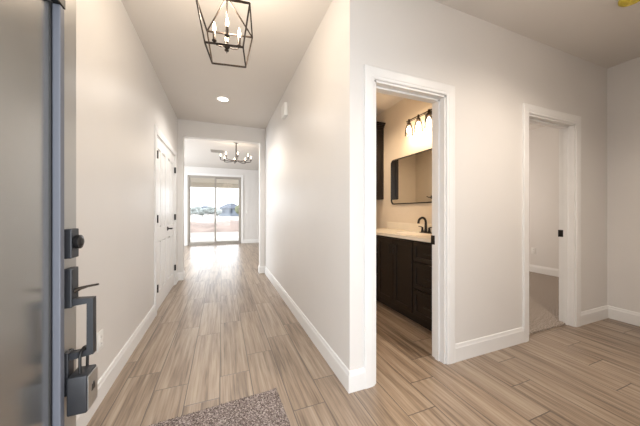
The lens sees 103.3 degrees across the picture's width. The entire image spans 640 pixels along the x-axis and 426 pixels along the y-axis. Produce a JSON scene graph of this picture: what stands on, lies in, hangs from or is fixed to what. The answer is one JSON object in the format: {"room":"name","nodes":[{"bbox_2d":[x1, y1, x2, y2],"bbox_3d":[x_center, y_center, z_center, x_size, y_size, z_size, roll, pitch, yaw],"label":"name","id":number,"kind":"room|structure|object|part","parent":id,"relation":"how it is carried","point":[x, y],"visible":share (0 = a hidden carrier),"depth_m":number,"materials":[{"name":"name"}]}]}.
{"room":"entrance hallway","nodes":[
{"label":"entrance hallway","id":0,"kind":"room"},
{"bbox_2d":[76,0,177,380],"bbox_3d":[-1.560,-0.210,1.921,0.120,2.740,5.310,0,0,-21],"label":"wall","id":1,"kind":"structure","parent":0,"point":[120,95],"depth_m":1.74,"materials":[{"name":"beige paint"}]},
{"bbox_2d":[97,329,102,352],"bbox_3d":[-1.350,0.790,1.557,0.008,0.116,0.072,0,0,-21],"label":"outlet","id":2,"kind":"object","parent":1,"relation":"attached to","point":[100,334],"visible":1,"depth_m":1.54,"materials":[{"name":"white plastic"}]},
{"bbox_2d":[100,333,102,346],"bbox_3d":[-1.348,0.790,1.558,0.003,0.072,0.034,0,0,-21],"label":"receptacle","id":3,"kind":"object","parent":2,"relation":"attached to","point":[101,334],"depth_m":1.56,"materials":[{"name":"white plastic"}]},
{"bbox_2d":[76,273,177,425],"bbox_3d":[-1.526,1.093,2.020,0.015,0.134,4.870,0,0,-21],"label":"baseboard","id":4,"kind":"structure","parent":1,"relation":"attached to","point":[108,378],"depth_m":1.77,"materials":[{"name":"white paint"}]},
{"bbox_2d":[157,137,166,309],"bbox_3d":[-1.985,0.138,3.161,0.059,2.020,0.606,0,0,-21],"label":"door","id":5,"kind":"structure","parent":1,"relation":"in","point":[161,149],"depth_m":3.15,"materials":[{"name":"white paint"}]},
{"bbox_2d":[154,124,176,315],"bbox_3d":[-2.136,0.095,3.430,0.138,2.130,1.386,0,0,-21],"label":"trim","id":6,"kind":"structure","parent":1,"relation":"attached to","point":[157,133],"depth_m":2.83,"materials":[{"name":"white paint"}]},
{"bbox_2d":[167,149,175,294],"bbox_3d":[-2.191,0.138,3.740,0.093,2.020,0.614,0,0,-21],"label":"door","id":7,"kind":"structure","parent":1,"relation":"in","point":[171,169],"depth_m":3.71,"materials":[{"name":"white paint"}]},
{"bbox_2d":[178,119,264,271],"bbox_3d":[-0.952,-0.210,4.929,3.190,2.740,0.140,0,0,-21],"label":"wall","id":8,"kind":"structure","parent":0,"point":[186,128],"depth_m":4.53,"materials":[{"name":"beige paint"}]},
{"bbox_2d":[178,265,264,280],"bbox_3d":[-1.751,1.093,4.611,1.470,0.134,0.155,0,0,-21],"label":"baseboard","id":9,"kind":"structure","parent":8,"relation":"attached to","point":[261,269],"depth_m":4.36,"materials":[{"name":"white paint"}]},
{"bbox_2d":[184,166,258,241],"bbox_3d":[-3.338,-0.210,9.297,7.700,2.740,0.150,0,0,-21],"label":"wall","id":10,"kind":"structure","parent":0,"point":[250,177],"depth_m":9.46,"materials":[{"name":"beige paint"}]},
{"bbox_2d":[185,172,242,245],"bbox_3d":[-3.744,-0.102,9.050,1.931,2.523,0.018,0,0,-21],"label":"trim","id":11,"kind":"structure","parent":10,"relation":"attached to","point":[186,173],"depth_m":8.81,"materials":[{"name":"white paint"}]},
{"bbox_2d":[190,178,238,188],"bbox_3d":[-4.616,-1.300,10.518,11.000,0.320,3.050,0,0,-21],"label":"roof","id":12,"kind":"structure","parent":10,"relation":"attached to","point":[194,182],"depth_m":11.49,"materials":[{"name":"beige"}]},
{"bbox_2d":[188,175,240,245],"bbox_3d":[-3.764,-0.060,9.104,1.765,2.440,0.122,0,0,-21],"label":"sliding door","id":13,"kind":"structure","parent":10,"relation":"in","point":[189,176],"depth_m":9.08,"materials":[{"name":"beige plastic"}]},
{"bbox_3d":[-4.141,-0.058,8.945,0.878,2.375,0.035,0,0,-21],"label":"sash","id":14,"kind":"part","parent":13,"relation":"part of","materials":[{"name":"clear glass"}]},
{"bbox_3d":[-3.396,-0.058,9.283,0.878,2.375,0.035,0,0,-21],"label":"sash","id":15,"kind":"part","parent":13,"relation":"part of","materials":[{"name":"clear glass"}]},
{"bbox_2d":[184,239,258,245],"bbox_3d":[-3.308,1.093,9.220,7.460,0.134,0.015,0,0,-21],"label":"baseboard","id":16,"kind":"structure","parent":10,"relation":"attached to","point":[246,240],"depth_m":9.49,"materials":[{"name":"white paint"}]},
{"bbox_2d":[265,0,365,370],"bbox_3d":[-0.370,-0.210,3.249,0.120,2.740,3.415,0,0,-21],"label":"wall","id":17,"kind":"structure","parent":0,"point":[314,155],"depth_m":2.02,"materials":[{"name":"beige paint"}]},
{"bbox_2d":[281,102,287,118],"bbox_3d":[-0.458,-1.295,3.244,0.047,0.160,0.170,0,0,-21],"label":"door chime","id":18,"kind":"object","parent":17,"relation":"attached to","point":[284,109],"visible":1,"depth_m":3.18,"materials":[{"name":"white plastic"}]},
{"bbox_2d":[265,266,364,392],"bbox_3d":[-0.381,1.093,3.236,0.120,0.134,3.430,0,0,-21],"label":"baseboard","id":19,"kind":"structure","parent":17,"relation":"attached to","point":[352,381],"depth_m":1.97,"materials":[{"name":"white paint"}]},
{"bbox_2d":[87,243,639,425],"bbox_3d":[-0.836,1.183,4.851,9.150,0.074,10.250,0,0,-21],"label":"floor","id":20,"kind":"structure","parent":0,"point":[223,333],"depth_m":1.88,"materials":[{"name":"brown wood"}]},
{"bbox_2d":[0,0,98,425],"bbox_3d":[-0.647,-0.065,0.398,0.130,2.410,1.086,0,0,-21],"label":"door","id":21,"kind":"structure","parent":20,"relation":"on","point":[41,241],"depth_m":0.72,"materials":[{"name":"grey metal"}]},
{"bbox_3d":[-0.693,0.160,0.402,0.030,1.608,0.818,0,0,-21],"label":"glass panel","id":22,"kind":"part","parent":21,"relation":"part of","materials":[{"name":"grey glass"}]},
{"bbox_3d":[-0.666,0.170,0.407,0.020,1.620,0.840,0,0,-21],"label":"moulding","id":23,"kind":"part","parent":21,"relation":"part of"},
{"bbox_3d":[-0.665,-0.655,0.407,0.023,0.030,0.840,0,0,-21],"label":"moulding","id":24,"kind":"part","parent":21,"relation":"part of","materials":[{"name":"black metal"}]},
{"bbox_3d":[-0.832,0.530,0.837,0.014,0.140,0.038,0,0,-21],"label":"plate","id":25,"kind":"part","parent":21,"relation":"part of","materials":[{"name":"black metal"}]},
{"bbox_3d":[-0.831,0.251,0.844,0.022,0.129,0.045,0,0,-21],"label":"handle","id":26,"kind":"part","parent":21,"relation":"part of","materials":[{"name":"black metal"}]},
{"bbox_3d":[-0.811,0.100,0.853,0.020,0.046,0.046,0,0,-21],"label":"keyhole knob","id":27,"kind":"part","parent":21,"relation":"part of","materials":[{"name":"black metal"}]},
{"bbox_2d":[67,345,97,416],"bbox_3d":[-0.790,0.550,0.845,0.056,0.199,0.078,0,0,-21],"label":"lockbox","id":28,"kind":"object","parent":21,"relation":"hanging from","point":[82,384],"visible":0.91,"depth_m":0.82,"materials":[{"name":"grey metal"}]},
{"bbox_3d":[-0.765,0.589,0.851,0.004,0.110,0.064,0,0,-21],"label":"plate","id":29,"kind":"part","parent":28,"relation":"part of","materials":[{"name":"metal"}]},
{"bbox_2d":[147,387,290,425],"bbox_3d":[-0.508,1.148,1.214,0.772,0.021,0.613,0,0,-24],"label":"door mat","id":30,"kind":"object","parent":20,"relation":"on","point":[266,408],"visible":1,"depth_m":1.43,"materials":[{"name":"brown carpet"}]},
{"bbox_2d":[376,235,431,330],"bbox_3d":[1.063,0.723,2.992,0.586,0.875,1.640,0,0,-21],"label":"vanity cabinet","id":31,"kind":"object","parent":20,"relation":"on","point":[403,266],"visible":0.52,"depth_m":2.70,"materials":[{"name":"brown wood"}]},
{"bbox_3d":[0.630,0.399,3.408,0.021,0.188,0.510,0,0,-21],"label":"drawer","id":32,"kind":"part","parent":31,"relation":"part of","materials":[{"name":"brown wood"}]},
{"bbox_3d":[0.630,0.635,3.408,0.021,0.257,0.510,0,0,-21],"label":"drawer","id":33,"kind":"part","parent":31,"relation":"part of","materials":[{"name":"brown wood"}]},
{"bbox_3d":[0.630,0.906,3.408,0.021,0.257,0.510,0,0,-21],"label":"drawer","id":34,"kind":"part","parent":31,"relation":"part of","materials":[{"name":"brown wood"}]},
{"bbox_3d":[0.782,0.670,3.015,0.021,0.730,0.296,0,0,-21],"label":"cabinet door","id":35,"kind":"part","parent":31,"relation":"part of","materials":[{"name":"brown wood"}]},
{"bbox_3d":[0.893,0.670,2.730,0.021,0.730,0.296,0,0,-21],"label":"cabinet door","id":36,"kind":"part","parent":31,"relation":"part of","materials":[{"name":"brown wood"}]},
{"bbox_2d":[376,222,431,242],"bbox_3d":[1.076,0.270,2.998,0.565,0.236,1.662,0,0,-21],"label":"countertop","id":37,"kind":"structure","parent":31,"relation":"on","point":[411,231],"depth_m":3.17,"materials":[{"name":"beige stone"}]},
{"bbox_2d":[417,217,431,233],"bbox_3d":[1.261,0.153,3.042,0.175,0.198,0.175,0,0,21],"label":"faucet","id":38,"kind":"object","parent":37,"relation":"on","point":[424,230],"visible":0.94,"depth_m":3.02,"materials":[{"name":"black metal"}]},
{"bbox_3d":[1.222,0.149,3.021,0.147,0.190,0.040,0,0,-21],"label":"spout","id":39,"kind":"part","parent":38,"relation":"part of","materials":[{"name":"black metal"}]},
{"bbox_3d":[1.034,0.399,2.366,0.021,0.188,0.445,0,0,-21],"label":"drawer","id":40,"kind":"part","parent":31,"relation":"part of","materials":[{"name":"brown wood"}]},
{"bbox_3d":[1.034,0.635,2.366,0.021,0.257,0.445,0,0,-21],"label":"drawer","id":41,"kind":"part","parent":31,"relation":"part of","materials":[{"name":"brown wood"}]},
{"bbox_3d":[1.034,0.906,2.366,0.021,0.257,0.445,0,0,-21],"label":"drawer","id":42,"kind":"part","parent":31,"relation":"part of","materials":[{"name":"brown wood"}]},
{"bbox_2d":[121,0,639,169],"bbox_3d":[-0.766,-1.630,4.878,9.300,0.100,10.250,0,0,-21],"label":"ceiling","id":43,"kind":"structure","parent":0,"point":[606,34],"depth_m":2.36,"materials":[{"name":"paint"}]},
{"bbox_2d":[210,149,222,152],"bbox_3d":[-2.679,-1.574,6.576,0.300,0.012,0.280,0,0,-21],"label":"ceiling vent","id":44,"kind":"object","parent":43,"relation":"in","point":[213,151],"visible":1,"depth_m":6.57,"materials":[{"name":"beige plastic"}]},
{"bbox_2d":[216,96,229,101],"bbox_3d":[-1.357,-1.577,3.539,0.176,0.006,0.176,0,0,-21],"label":"recessed light","id":45,"kind":"object","parent":43,"relation":"in","point":[220,98],"visible":1,"depth_m":3.54,"materials":[{"name":"white plastic"}]},
{"bbox_2d":[196,0,252,67],"bbox_3d":[-0.572,-1.268,1.554,0.296,0.624,0.297,0,0,-12],"label":"lantern pendant","id":46,"kind":"object","parent":43,"relation":"hanging from","point":[226,45],"visible":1,"depth_m":1.55,"materials":[{"name":"brown metal"}]},
{"bbox_3d":[-0.572,-1.174,1.554,0.130,0.372,0.130,0,0,24],"label":"stem","id":47,"kind":"part","parent":46,"relation":"part of","materials":[{"name":"brown metal"}]},
{"bbox_2d":[220,142,251,163],"bbox_3d":[-1.897,-1.353,5.721,0.644,0.455,0.644,0,0,43],"label":"chandelier","id":48,"kind":"object","parent":43,"relation":"hanging from","point":[237,156],"visible":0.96,"depth_m":5.71,"materials":[{"name":"brown metal"}]},
{"bbox_2d":[617,0,639,6],"bbox_3d":[2.277,-1.557,1.843,0.144,0.046,0.144,0,0,-21],"label":"smoke detector","id":49,"kind":"object","parent":43,"relation":"attached to","point":[622,3],"visible":1,"depth_m":1.87,"materials":[{"name":"yellow plastic"}]},
{"bbox_2d":[376,98,431,228],"bbox_3d":[1.100,-0.210,3.883,0.120,2.740,3.295,0,0,-21],"label":"wall","id":50,"kind":"structure","parent":0,"point":[397,145],"depth_m":3.58,"materials":[{"name":"paint"}]},
{"bbox_2d":[376,121,385,199],"bbox_3d":[0.715,-0.792,4.199,0.370,1.185,0.727,0,0,-21],"label":"upper cabinet","id":51,"kind":"object","parent":50,"relation":"attached to","point":[379,125],"visible":0.13,"depth_m":3.95,"materials":[{"name":"brown wood"}]},
{"bbox_3d":[0.715,-1.353,4.199,0.370,0.065,0.727,0,0,-21],"label":"crown moulding","id":52,"kind":"part","parent":51,"relation":"part of","materials":[{"name":"brown wood"}]},
{"bbox_2d":[387,222,431,232],"bbox_3d":[1.330,0.202,3.097,0.020,0.100,1.662,0,0,-21],"label":"backsplash","id":53,"kind":"structure","parent":50,"relation":"attached to","point":[390,225],"depth_m":3.44,"materials":[{"name":"beige stone"}]},
{"bbox_2d":[391,148,431,203],"bbox_3d":[1.330,-0.439,3.093,0.024,0.653,1.465,0,0,-21],"label":"mirror","id":54,"kind":"object","parent":50,"relation":"attached to","point":[411,175],"visible":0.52,"depth_m":3.35,"materials":[{"name":"black mirror"}]},
{"bbox_2d":[405,109,431,135],"bbox_3d":[1.273,-1.107,3.062,0.152,0.225,0.614,0,0,-21],"label":"vanity light","id":55,"kind":"object","parent":50,"relation":"attached to","point":[428,116],"visible":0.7,"depth_m":3.12,"materials":[{"name":"white glass"}]},
{"bbox_2d":[405,119,412,135],"bbox_3d":[1.158,-1.100,3.292,0.104,0.210,0.104,0,0,-21],"label":"shade","id":56,"kind":"object","parent":55,"relation":"attached to","point":[408,122],"depth_m":3.28,"materials":[{"name":"white glass"}]},
{"bbox_2d":[414,114,422,132],"bbox_3d":[1.220,-1.100,3.133,0.104,0.210,0.104,0,0,-21],"label":"shade","id":57,"kind":"object","parent":55,"relation":"attached to","point":[418,119],"depth_m":3.12,"materials":[{"name":"white glass"}]},
{"bbox_2d":[424,109,431,128],"bbox_3d":[1.281,-1.100,2.975,0.104,0.210,0.104,0,0,-21],"label":"shade","id":58,"kind":"object","parent":55,"relation":"attached to","point":[429,114],"depth_m":2.96,"materials":[{"name":"white glass"}]},
{"bbox_2d":[366,0,606,343],"bbox_3d":[1.713,-0.210,2.289,3.070,2.740,0.120,0,0,-21],"label":"wall","id":59,"kind":"structure","parent":0,"point":[493,69],"depth_m":2.13,"materials":[{"name":"beige paint"}]},
{"bbox_2d":[364,64,454,388],"bbox_3d":[0.641,0.095,1.873,0.800,2.130,0.156,0,0,-21],"label":"trim","id":60,"kind":"structure","parent":59,"relation":"attached to","point":[443,107],"depth_m":1.93,"materials":[{"name":"white paint"}]},
{"bbox_3d":[0.913,0.224,2.026,0.020,0.072,0.044,0,0,-21],"label":"strike plate","id":61,"kind":"part","parent":60,"relation":"part of","materials":[{"name":"black metal"}]},
{"bbox_2d":[455,305,607,362],"bbox_3d":[2.103,1.093,2.368,2.285,0.134,0.015,0,0,-21],"label":"baseboard","id":62,"kind":"structure","parent":59,"relation":"attached to","point":[472,348],"depth_m":2.13,"materials":[{"name":"white paint"}]},
{"bbox_2d":[522,103,580,342],"bbox_3d":[2.209,0.095,2.482,0.904,2.130,0.156,0,0,-21],"label":"trim","id":63,"kind":"structure","parent":59,"relation":"attached to","point":[569,232],"depth_m":2.56,"materials":[{"name":"white paint"}]},
{"bbox_3d":[2.530,0.224,2.653,0.020,0.072,0.044,0,0,-21],"label":"strike plate","id":64,"kind":"part","parent":63,"relation":"part of","materials":[{"name":"black metal"}]},
{"bbox_2d":[529,126,558,268],"bbox_3d":[4.146,-0.210,4.826,0.120,2.740,4.000,0,0,-21],"label":"wall","id":65,"kind":"structure","parent":0,"point":[543,141],"depth_m":4.68,"materials":[{"name":"beige paint"}]},
{"bbox_2d":[531,247,535,253],"bbox_3d":[4.075,0.740,4.830,0.008,0.116,0.072,0,0,-21],"label":"outlet","id":66,"kind":"object","parent":65,"relation":"attached to","point":[533,250],"visible":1,"depth_m":4.83,"materials":[{"name":"white plastic"}]},
{"bbox_2d":[529,264,558,276],"bbox_3d":[3.997,1.079,5.023,0.015,0.134,3.325,0,0,-21],"label":"baseboard","id":67,"kind":"structure","parent":65,"relation":"attached to","point":[532,268],"depth_m":4.66,"materials":[{"name":"white paint"}]},
{"bbox_2d":[607,57,639,312],"bbox_3d":[3.517,-0.210,2.048,0.120,2.740,1.875,0,0,-21],"label":"wall","id":68,"kind":"structure","parent":0,"point":[623,79],"depth_m":2.67,"materials":[{"name":"beige paint"}]},
{"bbox_2d":[608,305,639,325],"bbox_3d":[3.422,1.093,2.108,0.015,0.134,1.455,0,0,-21],"label":"baseboard","id":69,"kind":"structure","parent":68,"relation":"attached to","point":[627,316],"depth_m":2.66,"materials":[{"name":"white paint"}]},
{"label":"outside","id":70,"kind":"structure","parent":0,"visible":0},
{"bbox_2d":[190,214,238,236],"bbox_3d":[-49.398,1.480,127.355,320.000,0.360,246.800,0,0,-21],"label":"ground","id":71,"kind":"structure","parent":70,"point":[207,218],"depth_m":38.70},
{"bbox_2d":[191,207,197,213],"bbox_3d":[-42.391,-0.187,84.004,3.935,2.994,3.988,0,0,-21],"label":"tree","id":72,"kind":"object","parent":71,"relation":"on","point":[194,210],"visible":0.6,"depth_m":83.04,"materials":[{"name":"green plant"}]},
{"bbox_2d":[198,208,206,216],"bbox_3d":[-32.586,0.072,70.221,2.249,2.476,2.499,0,0,-39],"label":"tree","id":73,"kind":"object","parent":71,"relation":"on","point":[203,211],"visible":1,"depth_m":69.68,"materials":[{"name":"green plant"}]},
{"bbox_2d":[206,206,212,213],"bbox_3d":[-42.261,-0.538,96.328,3.647,3.696,3.197,0,0,-21],"label":"tree","id":74,"kind":"object","parent":71,"relation":"on","point":[210,208],"visible":0.89,"depth_m":95.66,"materials":[{"name":"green plant"}]},
{"bbox_2d":[190,236,238,241],"bbox_3d":[-4.652,1.225,10.611,11.000,0.070,3.250,0,0,-21],"label":"patio slab","id":75,"kind":"object","parent":71,"relation":"on","point":[222,238],"visible":0.17,"depth_m":10.95,"materials":[{"name":"concrete"}]},
{"bbox_2d":[190,220,238,232],"bbox_3d":[-15.414,0.937,17.618,60.000,0.766,9.000,0,0,-21],"label":"dirt berm","id":76,"kind":"structure","parent":71,"relation":"on","point":[225,225],"depth_m":17.68,"materials":[{"name":"soil"}]},
{"bbox_2d":[213,208,221,216],"bbox_3d":[-25.898,0.183,64.025,2.504,2.253,1.683,0,0,41],"label":"tree","id":77,"kind":"object","parent":71,"relation":"on","point":[218,211],"visible":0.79,"depth_m":63.46,"materials":[{"name":"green plant"}]},
{"bbox_2d":[219,203,238,215],"bbox_3d":[-27.593,-0.700,78.000,7.300,4.000,4.700,0,0,-21],"label":"house","id":78,"kind":"structure","parent":71,"relation":"on","point":[228,209],"depth_m":75.85,"materials":[{"name":"blue"}]},
{"bbox_2d":[235,204,238,213],"bbox_3d":[-18.762,-0.390,59.688,2.463,3.400,2.354,0,0,-6],"label":"tree","id":79,"kind":"object","parent":71,"relation":"on","point":[237,206],"visible":0.49,"depth_m":58.72,"materials":[{"name":"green plant"}]}
]}

